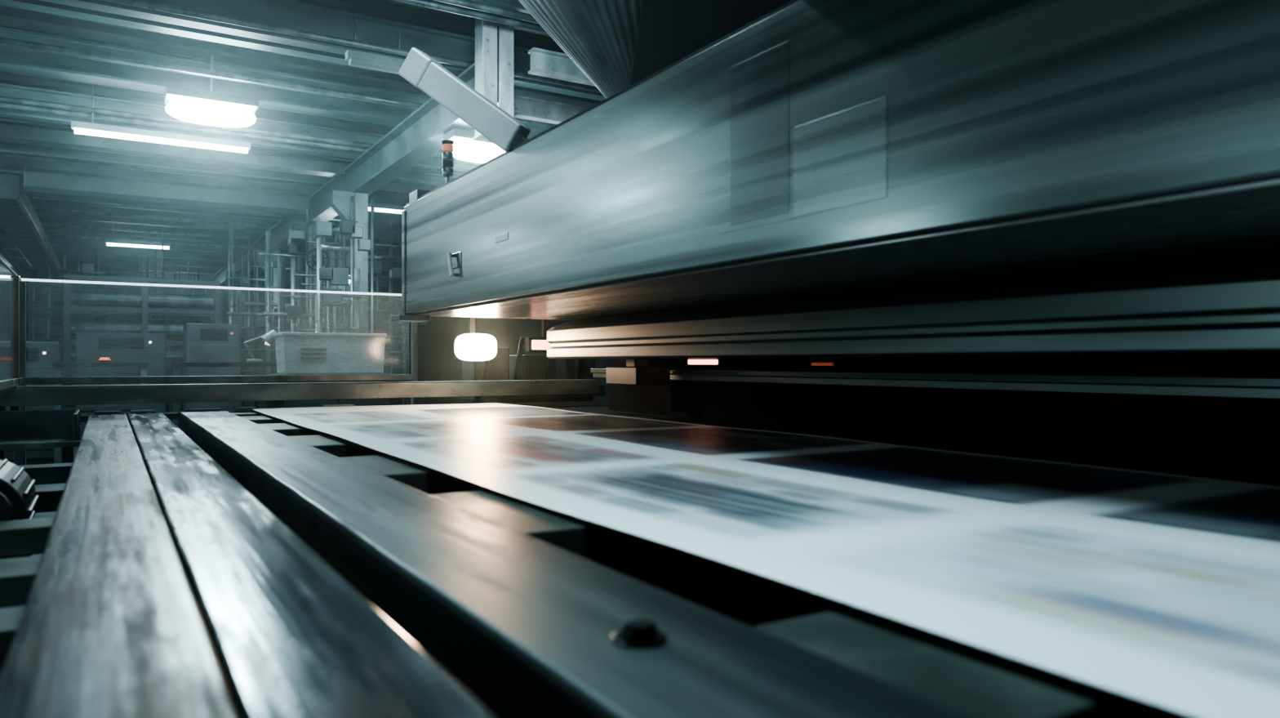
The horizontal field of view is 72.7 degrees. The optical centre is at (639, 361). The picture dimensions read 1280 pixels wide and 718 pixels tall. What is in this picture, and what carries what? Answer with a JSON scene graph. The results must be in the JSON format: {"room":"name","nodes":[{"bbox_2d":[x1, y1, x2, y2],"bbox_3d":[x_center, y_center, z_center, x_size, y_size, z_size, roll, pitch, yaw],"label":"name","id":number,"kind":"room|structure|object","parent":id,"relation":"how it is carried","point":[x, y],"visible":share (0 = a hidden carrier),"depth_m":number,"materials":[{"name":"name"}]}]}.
{"room":"print shop","nodes":[
{"label":"print shop","id":0,"kind":"room"},
{"bbox_2d":[0,270,381,385],"bbox_3d":[-15.404,-0.950,30.672,12.600,4.400,0.200,0,0,-32],"label":"wall","id":1,"kind":"structure","parent":0,"point":[55,297],"depth_m":29.22,"materials":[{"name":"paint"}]},
{"bbox_2d":[0,263,35,294],"bbox_3d":[-14.407,-2.200,19.671,0.080,0.080,19.600,0,0,-32],"label":"pipe","id":2,"kind":"object","parent":1,"relation":"attached to","point":[28,287],"visible":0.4,"depth_m":25.55,"materials":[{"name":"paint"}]},
{"bbox_2d":[0,397,457,678],"bbox_3d":[-5.421,1.300,14.389,12.600,0.100,38.200,0,0,-32],"label":"floor","id":3,"kind":"structure","parent":0,"point":[396,401],"depth_m":12.58,"materials":[{"name":"concrete"}]},
{"bbox_2d":[0,340,60,464],"bbox_3d":[-7.557,0.500,10.604,0.800,1.500,0.620,0,0,-32],"label":"cabinet","id":4,"kind":"object","parent":3,"relation":"on","point":[40,355],"visible":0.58,"depth_m":10.45,"materials":[{"name":"metal"}]},
{"bbox_2d":[0,321,62,361],"bbox_3d":[-12.858,0.225,17.910,1.800,2.050,1.020,0,0,-32],"label":"tall cabinet","id":5,"kind":"object","parent":3,"relation":"on","point":[55,329],"visible":0.14,"depth_m":17.71,"materials":[{"name":"metal"}]},
{"bbox_2d":[8,250,140,361],"bbox_3d":[-10.799,-0.461,16.740,2.179,3.422,0.552,0,0,-32],"label":"rack","id":6,"kind":"object","parent":3,"relation":"on","point":[86,268],"visible":0.38,"depth_m":16.55,"materials":[{"name":"metal"}]},
{"bbox_2d":[51,361,148,463],"bbox_3d":[-6.054,0.625,9.778,0.900,1.250,0.700,0,0,-32],"label":"workbench","id":7,"kind":"object","parent":3,"relation":"on","point":[58,366],"visible":0.51,"depth_m":9.52,"materials":[{"name":"metal"}]},
{"bbox_2d":[61,405,140,412],"bbox_3d":[-6.054,0.535,9.778,0.840,0.030,0.640,0,0,-32],"label":"shelf","id":8,"kind":"object","parent":7,"relation":"attached to","point":[122,408],"depth_m":9.66,"materials":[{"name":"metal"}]},
{"bbox_2d":[98,357,111,361],"bbox_3d":[-5.897,-0.025,9.580,0.116,0.050,0.116,0,0,-32],"label":"warning lamp","id":9,"kind":"object","parent":7,"relation":"on","point":[101,359],"visible":0.92,"depth_m":9.54,"materials":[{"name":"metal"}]},
{"bbox_2d":[75,332,166,439],"bbox_3d":[-8.188,0.400,13.736,1.200,1.700,0.820,0,0,-32],"label":"tall cabinet","id":10,"kind":"object","parent":3,"relation":"on","point":[151,348],"visible":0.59,"depth_m":13.39,"materials":[{"name":"metal"}]},
{"bbox_2d":[63,274,220,407],"bbox_3d":[-9.342,-0.145,16.383,2.500,2.790,1.000,0,0,-32],"label":"frame","id":11,"kind":"object","parent":3,"relation":"on","point":[144,300],"visible":0.53,"depth_m":16.11,"materials":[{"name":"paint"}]},
{"bbox_2d":[133,238,208,412],"bbox_3d":[-9.773,-0.655,18.068,1.428,3.811,0.544,0,0,-32],"label":"rack","id":12,"kind":"object","parent":3,"relation":"on","point":[167,274],"visible":0.28,"depth_m":18.04,"materials":[{"name":"metal"}]},
{"bbox_2d":[167,336,183,412],"bbox_3d":[-12.210,0.175,21.827,2.200,2.150,1.020,0,0,-32],"label":"tall cabinet","id":13,"kind":"object","parent":3,"relation":"on","point":[169,338],"visible":0.02,"depth_m":21.64,"materials":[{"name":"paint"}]},
{"bbox_2d":[0,257,417,465],"bbox_3d":[-2.358,0.364,5.328,2.530,1.772,1.750,0,0,-32],"label":"guard","id":14,"kind":"object","parent":3,"relation":"on","point":[18,285],"visible":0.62,"depth_m":5.73,"materials":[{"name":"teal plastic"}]},
{"bbox_2d":[183,322,240,408],"bbox_3d":[-6.205,0.350,12.606,0.700,1.800,0.620,0,0,-32],"label":"tall cabinet","id":15,"kind":"object","parent":3,"relation":"on","point":[202,342],"visible":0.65,"depth_m":12.34,"materials":[{"name":"metal"}]},
{"bbox_2d":[205,288,225,323],"bbox_3d":[-13.450,-0.560,27.589,0.590,3.620,0.400,0,0,-32],"label":"support column","id":16,"kind":"structure","parent":3,"relation":"on","point":[206,290],"depth_m":27.58,"materials":[{"name":"metal"}]},
{"bbox_2d":[167,361,276,426],"bbox_3d":[-4.351,0.625,9.297,1.200,1.250,0.700,0,0,-32],"label":"workbench","id":17,"kind":"object","parent":3,"relation":"on","point":[175,366],"visible":0.26,"depth_m":8.89,"materials":[{"name":"metal"}]},
{"bbox_2d":[243,328,277,361],"bbox_3d":[-4.057,-0.174,9.303,0.321,0.349,0.159,0,0,10],"label":"lamp","id":18,"kind":"object","parent":17,"relation":"on","point":[268,337],"visible":0.93,"depth_m":9.26,"materials":[{"name":"grey metal"}]},
{"bbox_2d":[225,271,246,316],"bbox_3d":[-10.575,-0.560,22.900,0.590,3.620,0.400,0,0,-32],"label":"support column","id":19,"kind":"structure","parent":3,"relation":"on","point":[237,274],"depth_m":22.84,"materials":[{"name":"metal"}]},
{"bbox_2d":[226,228,290,408],"bbox_3d":[-6.941,-0.560,15.835,1.083,3.620,0.575,0,0,-32],"label":"rack","id":20,"kind":"object","parent":3,"relation":"on","point":[259,327],"visible":0.48,"depth_m":15.70,"materials":[{"name":"metal"}]},
{"bbox_2d":[226,315,305,408],"bbox_3d":[-7.653,0.175,17.935,1.500,2.150,1.020,0,0,-32],"label":"tall cabinet","id":21,"kind":"object","parent":3,"relation":"on","point":[238,319],"visible":0.09,"depth_m":17.37,"materials":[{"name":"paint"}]},
{"bbox_2d":[252,250,280,317],"bbox_3d":[-8.014,-0.560,18.723,0.590,3.620,0.400,0,0,-32],"label":"support column","id":22,"kind":"structure","parent":3,"relation":"on","point":[260,258],"depth_m":18.68,"materials":[{"name":"metal"}]},
{"bbox_2d":[258,208,343,408],"bbox_3d":[-4.815,-0.458,12.430,1.205,3.416,0.546,0,0,-32],"label":"machine","id":23,"kind":"object","parent":3,"relation":"on","point":[299,245],"visible":0.48,"depth_m":12.28,"materials":[{"name":"metal"}]},
{"bbox_2d":[305,248,329,271],"bbox_3d":[-4.571,-1.430,12.276,0.324,0.324,0.250,0,0,-32],"label":"wheel","id":24,"kind":"object","parent":23,"relation":"attached to","point":[314,249],"visible":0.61,"depth_m":12.16,"materials":[{"name":"metal"}]},
{"bbox_2d":[259,315,348,328],"bbox_3d":[-8.789,0.025,22.752,2.000,2.450,1.220,0,0,-32],"label":"tall cabinet","id":25,"kind":"object","parent":3,"relation":"on","point":[340,320],"visible":0.08,"depth_m":22.66,"materials":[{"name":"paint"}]},
{"bbox_2d":[288,222,325,328],"bbox_3d":[-5.713,-0.560,14.972,0.590,3.620,0.400,0,0,-32],"label":"support column","id":26,"kind":"structure","parent":3,"relation":"on","point":[299,226],"depth_m":14.94,"materials":[{"name":"metal"}]},
{"bbox_2d":[206,56,498,286],"bbox_3d":[-8.102,-2.580,19.049,0.260,0.420,26.050,0,0,-32],"label":"girder","id":27,"kind":"object","parent":26,"relation":"on","point":[419,136],"visible":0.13,"depth_m":11.05,"materials":[{"name":"metal"}]},
{"bbox_2d":[23,167,310,218],"bbox_3d":[-7.222,-2.595,13.548,3.850,0.350,0.590,0,0,-32],"label":"ceiling beam","id":28,"kind":"structure","parent":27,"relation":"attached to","point":[37,182],"depth_m":13.23,"materials":[{"name":"metal"}]},
{"bbox_2d":[0,124,344,177],"bbox_3d":[-6.345,-2.705,11.066,4.950,0.130,0.300,0,0,-32],"label":"ceiling beam","id":29,"kind":"structure","parent":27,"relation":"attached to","point":[7,134],"depth_m":11.09,"materials":[{"name":"metal"}]},
{"bbox_2d":[513,94,588,124],"bbox_3d":[-0.388,-2.660,9.615,3.010,0.200,0.120,0,0,-32],"label":"beam","id":30,"kind":"structure","parent":27,"relation":"attached to","point":[524,107],"depth_m":9.20,"materials":[{"name":"grey metal"}]},
{"bbox_2d":[266,373,391,407],"bbox_3d":[-3.173,0.685,8.905,1.100,1.130,0.700,0,0,-32],"label":"base cabinet","id":31,"kind":"object","parent":3,"relation":"on","point":[388,401],"visible":0.05,"depth_m":8.65,"materials":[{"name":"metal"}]},
{"bbox_2d":[273,331,386,373],"bbox_3d":[-3.167,-0.086,8.896,1.010,0.408,0.550,0,0,-32],"label":"crate","id":32,"kind":"object","parent":31,"relation":"on","point":[301,364],"visible":0.91,"depth_m":8.67,"materials":[{"name":"plastic"}]},
{"bbox_2d":[315,217,370,333],"bbox_3d":[-3.645,-0.230,10.554,0.619,2.959,0.525,0,0,-32],"label":"machine","id":33,"kind":"object","parent":3,"relation":"on","point":[334,276],"visible":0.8,"depth_m":10.43,"materials":[{"name":"metal"}]},
{"bbox_2d":[329,190,373,333],"bbox_3d":[-4.041,-0.560,12.244,0.590,3.620,0.400,0,0,-32],"label":"support column","id":34,"kind":"structure","parent":3,"relation":"on","point":[349,206],"depth_m":12.21,"materials":[{"name":"metal"}]},
{"bbox_2d":[368,213,426,404],"bbox_3d":[-3.817,-0.541,13.523,0.984,3.583,0.568,0,0,-32],"label":"rack","id":35,"kind":"object","parent":3,"relation":"on","point":[386,262],"visible":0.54,"depth_m":13.32,"materials":[{"name":"metal"}]},
{"bbox_2d":[460,336,605,403],"bbox_3d":[-0.867,0.523,7.345,1.200,1.454,0.470,0,0,-32],"label":"machinery","id":36,"kind":"object","parent":3,"relation":"on","point":[504,366],"visible":0.34,"depth_m":7.17,"materials":[{"name":"paint"}]},
{"bbox_2d":[0,378,1279,717],"bbox_3d":[-0.506,0.695,2.834,4.700,1.110,7.160,0,0,-32],"label":"bed","id":37,"kind":"object","parent":3,"relation":"on","point":[242,562],"visible":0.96,"depth_m":1.14,"materials":[{"name":"metal"}]},
{"bbox_2d":[0,458,39,559],"bbox_3d":[-1.938,0.437,2.548,0.272,0.286,0.470,0,0,-32],"label":"motor","id":38,"kind":"object","parent":37,"relation":"attached to","point":[18,496],"visible":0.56,"depth_m":2.48,"materials":[{"name":"black metal"}]},
{"bbox_2d":[0,408,80,462],"bbox_3d":[-3.321,0.425,4.574,0.660,0.310,0.630,0,0,-32],"label":"tray","id":39,"kind":"object","parent":37,"relation":"on","point":[53,428],"visible":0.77,"depth_m":4.83,"materials":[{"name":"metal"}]},
{"bbox_2d":[253,402,1279,717],"bbox_3d":[0.041,0.296,2.975,1.639,0.008,6.830,0,0,-32],"label":"newspaper web","id":40,"kind":"object","parent":37,"relation":"on","point":[1161,588],"visible":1,"depth_m":1.56,"materials":[{"name":"paper"}]},
{"bbox_2d":[391,0,1279,473],"bbox_3d":[0.750,-0.475,3.228,2.146,3.450,6.720,0,0,-32],"label":"press","id":41,"kind":"object","parent":3,"relation":"on","point":[1047,225],"visible":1,"depth_m":2.48,"materials":[{"name":"metal"}]},
{"bbox_2d":[441,139,453,182],"bbox_3d":[-1.085,-1.090,4.907,0.066,0.310,0.066,0,0,-32],"label":"beacon","id":42,"kind":"object","parent":41,"relation":"on","point":[447,146],"visible":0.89,"depth_m":4.88,"materials":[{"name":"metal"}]},
{"bbox_2d":[398,47,530,152],"bbox_3d":[-0.776,-1.169,3.922,0.696,0.544,0.106,0,0,22],"label":"beam","id":43,"kind":"structure","parent":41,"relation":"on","point":[419,68],"depth_m":3.88,"materials":[{"name":"grey metal"}]},
{"bbox_2d":[453,317,497,360],"bbox_3d":[-1.130,-0.278,5.918,0.269,0.544,0.208,0,0,-32],"label":"work lamp","id":44,"kind":"object","parent":41,"relation":"attached to","point":[472,345],"visible":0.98,"depth_m":5.85,"materials":[{"name":"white glass"}]},
{"bbox_2d":[524,319,550,351],"bbox_3d":[-0.675,-0.310,6.132,0.260,0.480,0.080,0,0,-32],"label":"lamp","id":45,"kind":"object","parent":41,"relation":"attached to","point":[531,344],"visible":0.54,"depth_m":6.08,"materials":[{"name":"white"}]},
{"bbox_2d":[518,0,642,98],"bbox_3d":[0.059,-2.042,4.400,1.818,2.217,1.818,0,0,-32],"label":"hopper","id":46,"kind":"object","parent":41,"relation":"on","point":[599,37],"visible":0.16,"depth_m":4.14,"materials":[{"name":"metal"}]},
{"bbox_2d":[687,358,725,365],"bbox_3d":[0.368,0.000,4.894,0.055,0.039,0.308,0,0,-32],"label":"lamp","id":47,"kind":"object","parent":41,"relation":"attached to","point":[719,362],"visible":0.93,"depth_m":4.84,"materials":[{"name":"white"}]},
{"bbox_2d":[811,361,841,366],"bbox_3d":[0.870,0.010,4.076,0.055,0.021,0.154,0,0,-32],"label":"lamp","id":48,"kind":"object","parent":41,"relation":"attached to","point":[813,363],"visible":1,"depth_m":4.03,"materials":[{"name":"orange"}]},
{"bbox_2d":[0,0,589,195],"bbox_3d":[-5.463,-3.250,14.457,12.600,0.200,38.360,0,0,-32],"label":"ceiling","id":49,"kind":"structure","parent":0,"point":[390,10],"depth_m":8.99,"materials":[{"name":"grey metal"}]},
{"bbox_2d":[0,272,21,277],"bbox_3d":[-17.276,-2.725,23.776,0.560,0.850,0.120,0,0,-32],"label":"ceiling lamp","id":50,"kind":"object","parent":49,"relation":"hanging from","point":[2,274],"visible":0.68,"depth_m":23.71,"materials":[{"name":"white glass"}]},
{"bbox_2d":[32,196,120,204],"bbox_3d":[-9.123,-2.875,14.113,1.260,0.550,0.120,0,0,-32],"label":"ceiling lamp","id":51,"kind":"object","parent":49,"relation":"hanging from","point":[33,197],"visible":0.05,"depth_m":14.08,"materials":[{"name":"metal"}]},
{"bbox_2d":[71,84,250,153],"bbox_3d":[-5.569,-2.855,10.192,1.840,0.590,0.120,0,0,-32],"label":"ceiling lamp","id":52,"kind":"object","parent":49,"relation":"hanging from","point":[79,127],"visible":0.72,"depth_m":10.11,"materials":[{"name":"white glass"}]},
{"bbox_2d":[74,127,248,153],"bbox_3d":[-5.569,-2.585,10.192,1.780,0.050,0.101,0,0,-32],"label":"diffuser","id":53,"kind":"object","parent":52,"relation":"attached to","point":[97,131],"depth_m":10.14,"materials":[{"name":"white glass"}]},
{"bbox_2d":[0,264,389,287],"bbox_3d":[-14.620,-2.970,29.393,12.400,0.340,0.160,0,0,-32],"label":"ceiling beam","id":54,"kind":"structure","parent":49,"relation":"attached to","point":[120,272],"depth_m":28.63,"materials":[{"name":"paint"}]},
{"bbox_2d":[4,248,389,276],"bbox_3d":[-12.477,-2.970,25.898,12.400,0.340,0.160,0,0,-32],"label":"ceiling beam","id":55,"kind":"structure","parent":49,"relation":"attached to","point":[13,253],"depth_m":24.77,"materials":[{"name":"metal"}]},
{"bbox_2d":[0,67,398,126],"bbox_3d":[-3.285,-3.075,10.906,12.400,0.150,0.170,0,0,-32],"label":"joist","id":56,"kind":"object","parent":49,"relation":"attached to","point":[4,69],"visible":0.18,"depth_m":9.58,"materials":[{"name":"paint"}]},
{"bbox_2d":[0,217,401,253],"bbox_3d":[-9.263,-2.970,20.655,12.400,0.340,0.160,0,0,-32],"label":"ceiling beam","id":57,"kind":"structure","parent":49,"relation":"attached to","point":[54,228],"depth_m":19.62,"materials":[{"name":"metal"}]},
{"bbox_2d":[105,222,170,248],"bbox_3d":[-11.197,-2.855,19.410,1.260,0.590,0.120,0,0,-32],"label":"ceiling lamp","id":58,"kind":"object","parent":57,"relation":"hanging from","point":[109,242],"visible":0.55,"depth_m":19.35,"materials":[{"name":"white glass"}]},
{"bbox_2d":[106,242,168,248],"bbox_3d":[-11.197,-2.585,19.410,1.200,0.050,0.101,0,0,-32],"label":"diffuser","id":59,"kind":"object","parent":58,"relation":"attached to","point":[148,245],"depth_m":19.40,"materials":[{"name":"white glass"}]},
{"bbox_2d":[0,239,401,270],"bbox_3d":[-11.406,-2.970,24.150,12.400,0.340,0.160,0,0,-32],"label":"ceiling beam","id":60,"kind":"structure","parent":49,"relation":"attached to","point":[6,244],"depth_m":23.04,"materials":[{"name":"metal"}]},
{"bbox_2d":[0,227,401,262],"bbox_3d":[-10.334,-2.970,22.402,12.400,0.340,0.160,0,0,-32],"label":"ceiling beam","id":61,"kind":"structure","parent":49,"relation":"attached to","point":[52,239],"depth_m":21.59,"materials":[{"name":"metal"}]},
{"bbox_2d":[0,173,62,287],"bbox_3d":[-14.135,-2.585,20.424,0.550,0.370,18.000,0,0,-32],"label":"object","id":62,"kind":"structure","parent":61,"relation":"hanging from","point":[19,219],"depth_m":15.72,"materials":[{"name":"paint"}]},
{"bbox_2d":[0,153,408,206],"bbox_3d":[-6.048,-2.970,15.412,12.400,0.340,0.160,0,0,-32],"label":"ceiling beam","id":63,"kind":"structure","parent":49,"relation":"attached to","point":[8,162],"depth_m":14.31,"materials":[{"name":"metal"}]},
{"bbox_2d":[12,257,401,282],"bbox_3d":[-13.549,-2.970,27.645,12.400,0.340,0.160,0,0,-32],"label":"ceiling beam","id":64,"kind":"structure","parent":49,"relation":"attached to","point":[110,265],"depth_m":26.76,"materials":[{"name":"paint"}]},
{"bbox_2d":[20,179,401,230],"bbox_3d":[-7.120,-2.970,17.159,12.400,0.340,0.160,0,0,-32],"label":"ceiling beam","id":65,"kind":"structure","parent":49,"relation":"attached to","point":[381,220],"depth_m":16.70,"materials":[{"name":"metal"}]},
{"bbox_2d":[164,55,258,127],"bbox_3d":[-4.411,-2.805,8.955,0.840,0.690,0.420,0,0,-32],"label":"lamp","id":66,"kind":"object","parent":49,"relation":"hanging from","point":[211,108],"visible":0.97,"depth_m":8.81,"materials":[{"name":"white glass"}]},
{"bbox_2d":[164,100,256,127],"bbox_3d":[-4.411,-2.555,8.955,0.840,0.190,0.403,0,0,-32],"label":"diffuser","id":67,"kind":"object","parent":66,"relation":"attached to","point":[225,113],"depth_m":8.85,"materials":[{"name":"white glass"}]},
{"bbox_2d":[30,200,401,243],"bbox_3d":[-8.191,-2.970,18.907,12.400,0.340,0.160,0,0,-32],"label":"ceiling beam","id":68,"kind":"structure","parent":49,"relation":"attached to","point":[40,214],"depth_m":17.90,"materials":[{"name":"metal"}]},
{"bbox_2d":[0,123,457,193],"bbox_3d":[-4.976,-2.970,13.664,12.400,0.340,0.160,0,0,-32],"label":"ceiling beam","id":69,"kind":"structure","parent":49,"relation":"attached to","point":[393,186],"depth_m":12.75,"materials":[{"name":"metal"}]},
{"bbox_2d":[0,83,476,172],"bbox_3d":[-3.905,-2.970,11.916,12.400,0.340,0.160,0,0,-32],"label":"ceiling beam","id":70,"kind":"structure","parent":49,"relation":"attached to","point":[6,90],"depth_m":10.68,"materials":[{"name":"metal"}]},
{"bbox_2d":[0,26,557,138],"bbox_3d":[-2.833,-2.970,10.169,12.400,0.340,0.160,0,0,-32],"label":"ceiling beam","id":71,"kind":"structure","parent":49,"relation":"attached to","point":[13,58],"depth_m":9.03,"materials":[{"name":"metal"}]},
{"bbox_2d":[0,0,600,106],"bbox_3d":[-2.214,-3.075,9.159,12.400,0.150,0.170,0,0,-32],"label":"joist","id":72,"kind":"object","parent":49,"relation":"attached to","point":[31,5],"visible":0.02,"depth_m":8.02,"materials":[{"name":"paint"}]},
{"bbox_2d":[38,0,605,101],"bbox_3d":[-1.762,-2.970,8.421,12.400,0.340,0.160,0,0,-32],"label":"ceiling beam","id":73,"kind":"structure","parent":49,"relation":"attached to","point":[291,14],"depth_m":7.73,"materials":[{"name":"metal"}]},
{"bbox_2d":[0,244,23,278],"bbox_3d":[-12.242,-2.690,15.661,0.160,0.220,27.500,0,0,-32],"label":"girder","id":74,"kind":"object","parent":73,"relation":"attached to","point":[5,256],"visible":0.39,"depth_m":23.38,"materials":[{"name":"metal"}]},
{"bbox_2d":[345,17,404,74],"bbox_3d":[-2.406,-2.915,7.979,0.560,0.470,0.120,0,0,-32],"label":"ceiling lamp","id":75,"kind":"object","parent":73,"relation":"hanging from","point":[358,59],"visible":0.77,"depth_m":7.92,"materials":[{"name":"metal"}]},
{"bbox_2d":[348,57,400,74],"bbox_3d":[-2.406,-2.705,7.979,0.500,0.050,0.101,0,0,-32],"label":"diffuser","id":76,"kind":"object","parent":75,"relation":"attached to","point":[374,64],"depth_m":7.93,"materials":[{"name":"white plastic"}]},
{"bbox_2d":[368,191,404,213],"bbox_3d":[-4.307,-2.825,14.485,0.760,0.650,0.120,0,0,-32],"label":"ceiling lamp","id":77,"kind":"object","parent":49,"relation":"hanging from","point":[377,206],"visible":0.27,"depth_m":14.49,"materials":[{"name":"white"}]},
{"bbox_2d":[368,207,402,213],"bbox_3d":[-4.307,-2.525,14.485,0.700,0.050,0.101,0,0,-32],"label":"diffuser","id":78,"kind":"object","parent":77,"relation":"attached to","point":[390,210],"depth_m":14.50,"materials":[{"name":"white plastic"}]},
{"bbox_2d":[443,128,505,163],"bbox_3d":[-1.681,-2.615,8.998,0.620,1.070,0.310,0,0,-32],"label":"lamp","id":79,"kind":"object","parent":49,"relation":"hanging from","point":[464,148],"visible":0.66,"depth_m":8.85,"materials":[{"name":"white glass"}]},
{"bbox_2d":[452,140,505,163],"bbox_3d":[-1.681,-2.175,8.998,0.620,0.190,0.298,0,0,-32],"label":"diffuser","id":80,"kind":"object","parent":79,"relation":"attached to","point":[474,151],"depth_m":8.87,"materials":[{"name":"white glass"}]},
{"bbox_2d":[472,9,513,142],"bbox_3d":[-1.292,-2.560,7.712,0.310,1.180,0.240,0,0,-32],"label":"post","id":81,"kind":"object","parent":49,"relation":"hanging from","point":[486,32],"visible":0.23,"depth_m":7.64,"materials":[{"name":"grey metal"}]},
{"bbox_2d":[528,47,595,86],"bbox_3d":[0.317,-2.660,8.464,3.010,0.200,0.120,0,0,-32],"label":"beam","id":82,"kind":"structure","parent":81,"relation":"attached to","point":[543,63],"depth_m":7.78,"materials":[{"name":"grey metal"}]},
{"bbox_2d":[470,0,529,13],"bbox_3d":[-1.142,-3.075,7.411,12.400,0.150,0.170,0,0,-32],"label":"joist","id":83,"kind":"object","parent":49,"relation":"attached to","point":[514,5],"visible":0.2,"depth_m":7.36,"materials":[{"name":"paint"}]},
{"bbox_2d":[381,282,616,404],"bbox_3d":[-0.050,-0.950,17.682,0.200,4.400,38.200,0,0,-32],"label":"wall","id":84,"kind":"structure","parent":0,"point":[437,361],"depth_m":27.36,"materials":[{"name":"paint"}]},
{"bbox_3d":[-10.791,-0.950,11.096,0.200,4.400,38.200,0,0,-32],"label":"wall","id":85,"kind":"structure","parent":0,"visible":0},
{"bbox_2d":[0,168,23,174],"bbox_3d":[-5.891,-2.840,15.156,12.400,0.060,0.060,0,0,-32],"label":"conduit pipe","id":86,"kind":"object","parent":85,"relation":"attached to","point":[2,171],"visible":0.02,"depth_m":12.99,"materials":[{"name":"metal"}]},
{"bbox_2d":[0,231,401,257],"bbox_3d":[-9.864,-2.840,21.635,12.400,0.060,0.060,0,0,-32],"label":"conduit pipe","id":87,"kind":"object","parent":85,"relation":"attached to","point":[1,232],"visible":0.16,"depth_m":20.64,"materials":[{"name":"metal"}]},
{"bbox_2d":[33,206,401,237],"bbox_3d":[-7.773,-2.840,18.225,12.400,0.060,0.060,0,0,-32],"label":"conduit pipe","id":88,"kind":"object","parent":85,"relation":"attached to","point":[34,207],"visible":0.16,"depth_m":17.17,"materials":[{"name":"metal"}]},
{"bbox_2d":[35,209,401,238],"bbox_3d":[-7.877,-2.860,18.396,12.400,0.060,0.060,0,0,-32],"label":"conduit pipe","id":89,"kind":"object","parent":85,"relation":"attached to","point":[35,210],"visible":0.06,"depth_m":17.36,"materials":[{"name":"metal"}]},
{"bbox_2d":[40,222,401,249],"bbox_3d":[-8.975,-2.860,20.186,12.400,0.060,0.060,0,0,-32],"label":"conduit pipe","id":90,"kind":"object","parent":85,"relation":"attached to","point":[42,224],"visible":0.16,"depth_m":19.16,"materials":[{"name":"metal"}]},
{"bbox_2d":[0,95,457,159],"bbox_3d":[-3.591,-2.840,11.405,12.400,0.060,0.060,0,0,-32],"label":"conduit pipe","id":91,"kind":"object","parent":85,"relation":"attached to","point":[5,99],"visible":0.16,"depth_m":10.19,"materials":[{"name":"metal"}]},
{"bbox_2d":[0,102,483,166],"bbox_3d":[-3.670,-2.810,11.533,12.400,0.060,0.060,0,0,-32],"label":"conduit pipe","id":92,"kind":"object","parent":85,"relation":"attached to","point":[2,104],"visible":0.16,"depth_m":10.45,"materials":[{"name":"metal"}]},
{"bbox_2d":[0,44,549,129],"bbox_3d":[-2.572,-2.870,9.743,12.400,0.060,0.060,0,0,-32],"label":"conduit pipe","id":93,"kind":"object","parent":85,"relation":"attached to","point":[0,44],"visible":0.06,"depth_m":8.67,"materials":[{"name":"metal"}]},
{"bbox_2d":[392,177,445,186],"bbox_3d":[-4.668,-2.870,13.161,12.400,0.060,0.060,0,0,-32],"label":"conduit pipe","id":94,"kind":"object","parent":85,"relation":"attached to","point":[402,180],"visible":0.02,"depth_m":13.84,"materials":[{"name":"metal"}]},
{"bbox_2d":[393,0,546,33],"bbox_3d":[-1.061,-2.840,7.279,12.400,0.060,0.060,0,0,-32],"label":"conduit pipe","id":95,"kind":"object","parent":85,"relation":"attached to","point":[425,3],"visible":0.16,"depth_m":7.08,"materials":[{"name":"metal"}]},
{"bbox_2d":[433,0,538,23],"bbox_3d":[-0.978,-2.840,7.142,12.400,0.060,0.060,0,0,-32],"label":"conduit pipe","id":96,"kind":"object","parent":85,"relation":"attached to","point":[464,3],"visible":0.16,"depth_m":6.99,"materials":[{"name":"metal"}]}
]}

